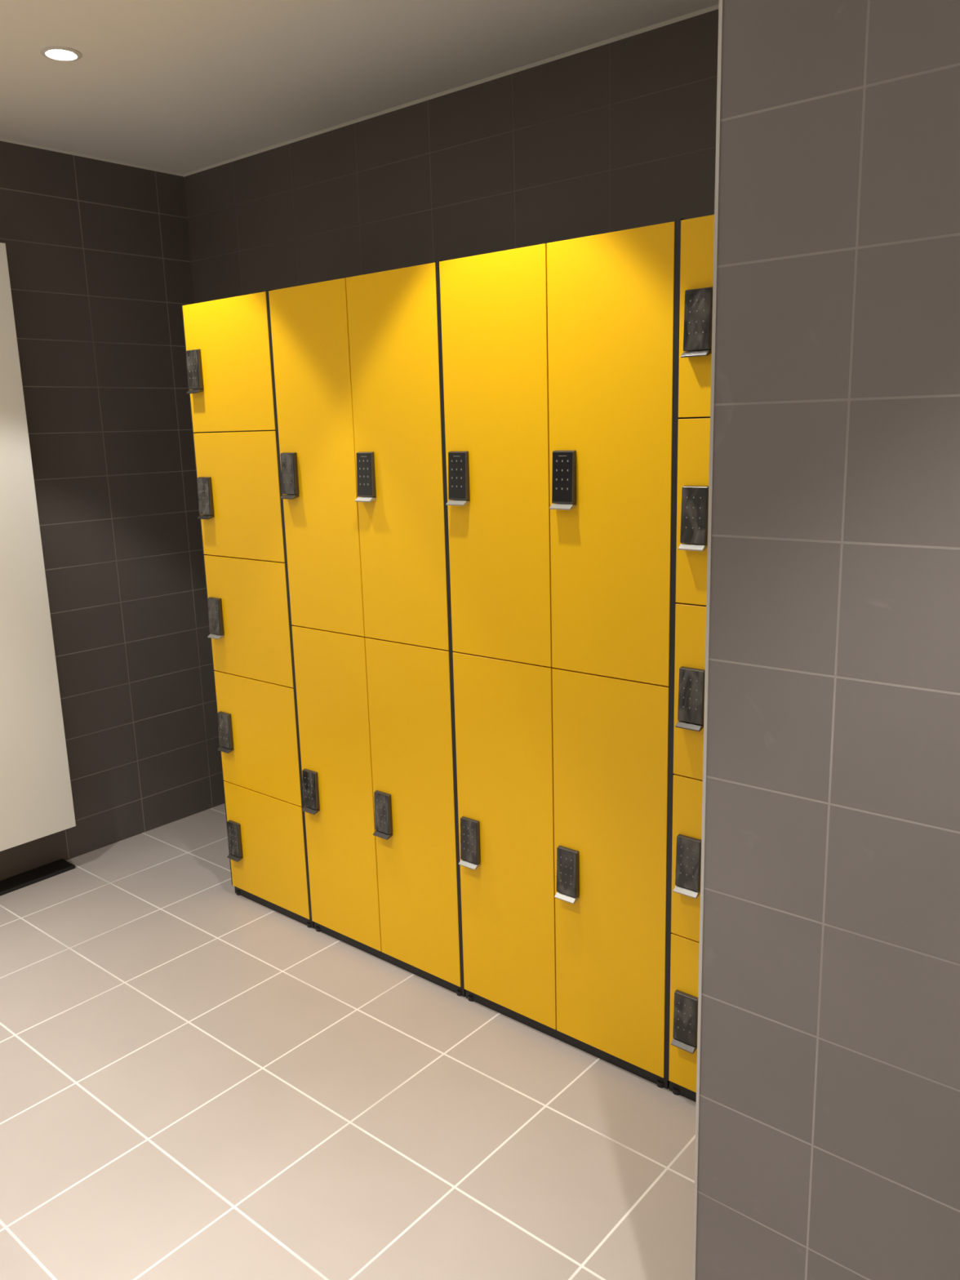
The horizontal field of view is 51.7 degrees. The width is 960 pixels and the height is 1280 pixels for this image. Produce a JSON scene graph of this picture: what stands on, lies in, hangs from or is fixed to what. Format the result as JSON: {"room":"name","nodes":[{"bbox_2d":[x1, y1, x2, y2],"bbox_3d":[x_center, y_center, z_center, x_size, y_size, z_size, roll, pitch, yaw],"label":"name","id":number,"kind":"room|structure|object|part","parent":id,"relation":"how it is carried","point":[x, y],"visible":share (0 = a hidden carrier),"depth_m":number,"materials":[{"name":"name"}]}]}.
{"room":"changing room","nodes":[
{"label":"changing room","id":0,"kind":"room"},
{"bbox_2d":[0,141,224,880],"bbox_3d":[-2.325,-0.161,2.356,0.100,2.359,4.125,9,16,39],"label":"wall","id":1,"kind":"structure","parent":0,"point":[98,251],"depth_m":3.48,"materials":[{"name":"tile"}]},
{"bbox_2d":[0,137,182,176],"bbox_3d":[-2.317,-1.304,2.074,0.006,0.006,3.925,9,16,39],"label":"trim","id":2,"kind":"structure","parent":1,"relation":"attached to","point":[1,140],"depth_m":3.26,"materials":[{"name":"white"}]},
{"bbox_2d":[0,803,696,1279],"bbox_3d":[-0.382,1.328,1.034,5.091,0.100,4.125,9,16,39],"label":"floor","id":3,"kind":"structure","parent":0,"point":[199,1080],"depth_m":2.16,"materials":[{"name":"tile"}]},
{"bbox_2d":[0,242,75,896],"bbox_3d":[-1.987,-0.054,2.601,0.131,2.030,1.687,9,16,39],"label":"locker","id":4,"kind":"object","parent":3,"relation":"on","point":[36,797],"visible":1,"depth_m":3.16,"materials":[{"name":"white laminate"}]},
{"bbox_2d":[181,289,314,928],"bbox_3d":[-0.519,-0.088,3.073,0.389,1.816,0.539,9,16,39],"label":"locker","id":5,"kind":"object","parent":3,"relation":"on","point":[228,340],"visible":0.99,"depth_m":2.87,"materials":[{"name":"yellow"}]},
{"bbox_3d":[-0.813,-0.770,2.824,0.055,0.110,0.014,9,16,39],"label":"keypad frame","id":6,"kind":"part","parent":5,"relation":"part of","materials":[{"name":"grey plastic"}]},
{"bbox_3d":[-0.803,-0.421,2.899,0.055,0.110,0.014,9,16,39],"label":"keypad frame","id":7,"kind":"part","parent":5,"relation":"part of","materials":[{"name":"grey"}]},
{"bbox_3d":[-0.793,-0.072,2.974,0.055,0.110,0.014,9,16,39],"label":"keypad frame","id":8,"kind":"part","parent":5,"relation":"part of","materials":[{"name":"grey plastic"}]},
{"bbox_3d":[-0.783,0.277,3.050,0.055,0.110,0.014,9,16,39],"label":"keypad frame","id":9,"kind":"part","parent":5,"relation":"part of","materials":[{"name":"grey plastic"}]},
{"bbox_3d":[-0.694,-0.757,2.741,0.376,0.352,0.012,9,16,39],"label":"door","id":10,"kind":"part","parent":5,"relation":"part of","materials":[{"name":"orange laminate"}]},
{"bbox_3d":[-0.773,0.626,3.125,0.055,0.110,0.014,9,16,39],"label":"keypad frame","id":11,"kind":"part","parent":5,"relation":"part of","materials":[{"name":"grey plastic"}]},
{"bbox_3d":[-0.684,-0.409,2.816,0.376,0.354,0.012,9,16,39],"label":"door","id":12,"kind":"part","parent":5,"relation":"part of","materials":[{"name":"orange laminate"}]},
{"bbox_3d":[-0.674,-0.060,2.891,0.376,0.354,0.012,9,16,39],"label":"door","id":13,"kind":"part","parent":5,"relation":"part of","materials":[{"name":"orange laminate"}]},
{"bbox_3d":[-0.664,0.289,2.967,0.376,0.354,0.012,9,16,39],"label":"door","id":14,"kind":"part","parent":5,"relation":"part of","materials":[{"name":"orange laminate"}]},
{"bbox_3d":[-0.654,0.638,3.042,0.376,0.354,0.012,9,16,39],"label":"door","id":15,"kind":"part","parent":5,"relation":"part of","materials":[{"name":"orange laminate"}]},
{"bbox_2d":[266,260,465,996],"bbox_3d":[-0.141,-0.032,2.760,0.599,1.816,0.539,9,16,39],"label":"locker","id":16,"kind":"object","parent":3,"relation":"on","point":[356,360],"visible":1,"depth_m":2.55,"materials":[{"name":"yellow laminate"}]},
{"bbox_3d":[-0.507,-0.443,2.638,0.055,0.110,0.014,9,16,39],"label":"keypad frame","id":17,"kind":"part","parent":16,"relation":"part of","materials":[{"name":"grey"}]},
{"bbox_3d":[-0.482,0.425,2.825,0.055,0.110,0.014,9,16,39],"label":"keypad frame","id":18,"kind":"part","parent":16,"relation":"part of","materials":[{"name":"grey plastic"}]},
{"bbox_3d":[-0.421,-0.458,2.577,0.291,0.883,0.012,9,16,39],"label":"door","id":19,"kind":"part","parent":16,"relation":"part of","materials":[{"name":"orange laminate"}]},
{"bbox_3d":[-0.396,0.414,2.765,0.291,0.895,0.012,9,16,39],"label":"door","id":20,"kind":"part","parent":16,"relation":"part of","materials":[{"name":"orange laminate"}]},
{"bbox_3d":[-0.283,-0.409,2.452,0.055,0.110,0.014,9,16,39],"label":"keypad frame","id":21,"kind":"part","parent":16,"relation":"part of","materials":[{"name":"grey plastic"}]},
{"bbox_3d":[-0.258,0.459,2.639,0.055,0.110,0.014,9,16,39],"label":"keypad frame","id":22,"kind":"part","parent":16,"relation":"part of","materials":[{"name":"grey plastic"}]},
{"bbox_3d":[-0.196,-0.424,2.391,0.291,0.883,0.012,9,16,39],"label":"door","id":23,"kind":"part","parent":16,"relation":"part of","materials":[{"name":"orange laminate"}]},
{"bbox_3d":[-0.171,0.447,2.579,0.291,0.895,0.012,9,16,39],"label":"door","id":24,"kind":"part","parent":16,"relation":"part of","materials":[{"name":"orange laminate"}]},
{"bbox_2d":[437,218,678,1088],"bbox_3d":[0.317,0.037,2.381,0.598,1.816,0.539,9,16,39],"label":"locker","id":25,"kind":"object","parent":3,"relation":"on","point":[558,358],"visible":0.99,"depth_m":2.16,"materials":[{"name":"yellow"}]},
{"bbox_3d":[-0.049,-0.374,2.259,0.055,0.110,0.014,9,16,39],"label":"keypad frame","id":26,"kind":"part","parent":25,"relation":"part of","materials":[{"name":"grey plastic"}]},
{"bbox_3d":[-0.025,0.494,2.446,0.055,0.110,0.014,9,16,39],"label":"keypad frame","id":27,"kind":"part","parent":25,"relation":"part of","materials":[{"name":"grey plastic"}]},
{"bbox_3d":[0.037,-0.389,2.198,0.291,0.883,0.012,9,16,39],"label":"door","id":28,"kind":"part","parent":25,"relation":"part of","materials":[{"name":"orange laminate"}]},
{"bbox_3d":[0.062,0.482,2.386,0.291,0.895,0.012,9,16,39],"label":"door","id":29,"kind":"part","parent":25,"relation":"part of","materials":[{"name":"orange laminate"}]},
{"bbox_3d":[0.175,-0.341,2.073,0.055,0.110,0.014,9,16,39],"label":"keypad frame","id":30,"kind":"part","parent":25,"relation":"part of","materials":[{"name":"grey plastic"}]},
{"bbox_3d":[0.200,0.527,2.260,0.055,0.110,0.014,9,16,39],"label":"keypad frame","id":31,"kind":"part","parent":25,"relation":"part of","materials":[{"name":"grey plastic"}]},
{"bbox_3d":[0.287,0.516,2.200,0.291,0.895,0.012,9,16,39],"label":"door","id":32,"kind":"part","parent":25,"relation":"part of","materials":[{"name":"orange laminate"}]},
{"bbox_3d":[0.262,-0.355,2.012,0.291,0.883,0.012,9,16,39],"label":"door","id":33,"kind":"part","parent":25,"relation":"part of","materials":[{"name":"orange laminate"}]},
{"bbox_2d":[666,214,714,1102],"bbox_3d":[0.694,0.094,2.068,0.389,1.816,0.539,9,16,39],"label":"locker","id":34,"kind":"object","parent":3,"relation":"on","point":[695,236],"visible":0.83,"depth_m":1.95,"materials":[{"name":"yellow"}]},
{"bbox_3d":[0.559,0.820,2.037,0.376,0.354,0.012,9,16,39],"label":"door","id":35,"kind":"part","parent":34,"relation":"part of","materials":[{"name":"orange laminate"}]},
{"bbox_3d":[0.440,0.808,2.120,0.055,0.110,0.014,9,16,39],"label":"keypad frame","id":36,"kind":"part","parent":34,"relation":"part of","materials":[{"name":"grey"}]},
{"bbox_3d":[0.549,0.471,1.962,0.376,0.354,0.012,9,16,39],"label":"door","id":37,"kind":"part","parent":34,"relation":"part of","materials":[{"name":"orange laminate"}]},
{"bbox_3d":[0.430,0.459,2.045,0.055,0.110,0.014,9,16,39],"label":"keypad frame","id":38,"kind":"part","parent":34,"relation":"part of","materials":[{"name":"grey plastic"}]},
{"bbox_3d":[0.540,0.122,1.887,0.376,0.354,0.012,9,16,39],"label":"door","id":39,"kind":"part","parent":34,"relation":"part of","materials":[{"name":"orange laminate"}]},
{"bbox_3d":[0.420,0.110,1.969,0.055,0.110,0.014,9,16,39],"label":"keypad frame","id":40,"kind":"part","parent":34,"relation":"part of","materials":[{"name":"grey plastic"}]},
{"bbox_3d":[0.530,-0.227,1.811,0.376,0.354,0.012,9,16,39],"label":"door","id":41,"kind":"part","parent":34,"relation":"part of","materials":[{"name":"orange laminate"}]},
{"bbox_3d":[0.410,-0.239,1.894,0.055,0.110,0.014,9,16,39],"label":"keypad frame","id":42,"kind":"part","parent":34,"relation":"part of","materials":[{"name":"grey plastic"}]},
{"bbox_3d":[0.520,-0.575,1.736,0.376,0.352,0.012,9,16,39],"label":"door","id":43,"kind":"part","parent":34,"relation":"part of","materials":[{"name":"orange laminate"}]},
{"bbox_3d":[0.401,-0.588,1.819,0.055,0.110,0.014,9,16,39],"label":"keypad frame","id":44,"kind":"part","parent":34,"relation":"part of","materials":[{"name":"grey plastic"}]},
{"bbox_2d":[695,0,959,1279],"bbox_3d":[1.566,0.033,0.944,2.294,2.359,1.288,9,16,39],"label":"wall pier","id":45,"kind":"object","parent":3,"relation":"on","point":[829,1117],"visible":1,"depth_m":1.09,"materials":[{"name":"tile"}]},
{"bbox_2d":[692,0,723,1279],"bbox_3d":[0.275,0.016,1.194,0.004,2.359,0.008,9,16,39],"label":"trim","id":46,"kind":"structure","parent":45,"relation":"attached to","point":[721,2],"depth_m":1.18,"materials":[{"name":"silver metal"}]},
{"bbox_2d":[0,0,719,173],"bbox_3d":[-0.450,-1.075,0.515,5.091,0.100,4.125,9,16,39],"label":"ceiling","id":47,"kind":"structure","parent":0,"point":[180,86],"depth_m":2.46,"materials":[{"name":"white paint"}]},
{"bbox_2d":[40,45,81,61],"bbox_3d":[-1.007,-1.409,2.385,0.092,0.005,0.092,9,16,39],"label":"recessed light","id":48,"kind":"object","parent":47,"relation":"in","point":[59,53],"visible":1,"depth_m":2.38,"materials":[{"name":"white"}]},
{"bbox_3d":[-1.007,-1.411,2.385,0.056,0.002,0.056,-4,12,-10],"label":"lamp glass","id":49,"kind":"part","parent":48,"relation":"part of","materials":[{"name":"white glass"}]},
{"bbox_2d":[183,8,718,303],"bbox_3d":[0.039,-0.360,2.968,2.696,2.359,0.100,9,16,39],"label":"wall","id":50,"kind":"structure","parent":0,"point":[620,135],"depth_m":2.71,"materials":[{"name":"tile"}]},
{"bbox_2d":[182,4,719,177],"bbox_3d":[-0.028,-1.500,2.680,2.696,0.007,0.007,9,16,39],"label":"trim","id":51,"kind":"structure","parent":50,"relation":"attached to","point":[715,6],"depth_m":2.65,"materials":[{"name":"white"}]}
]}

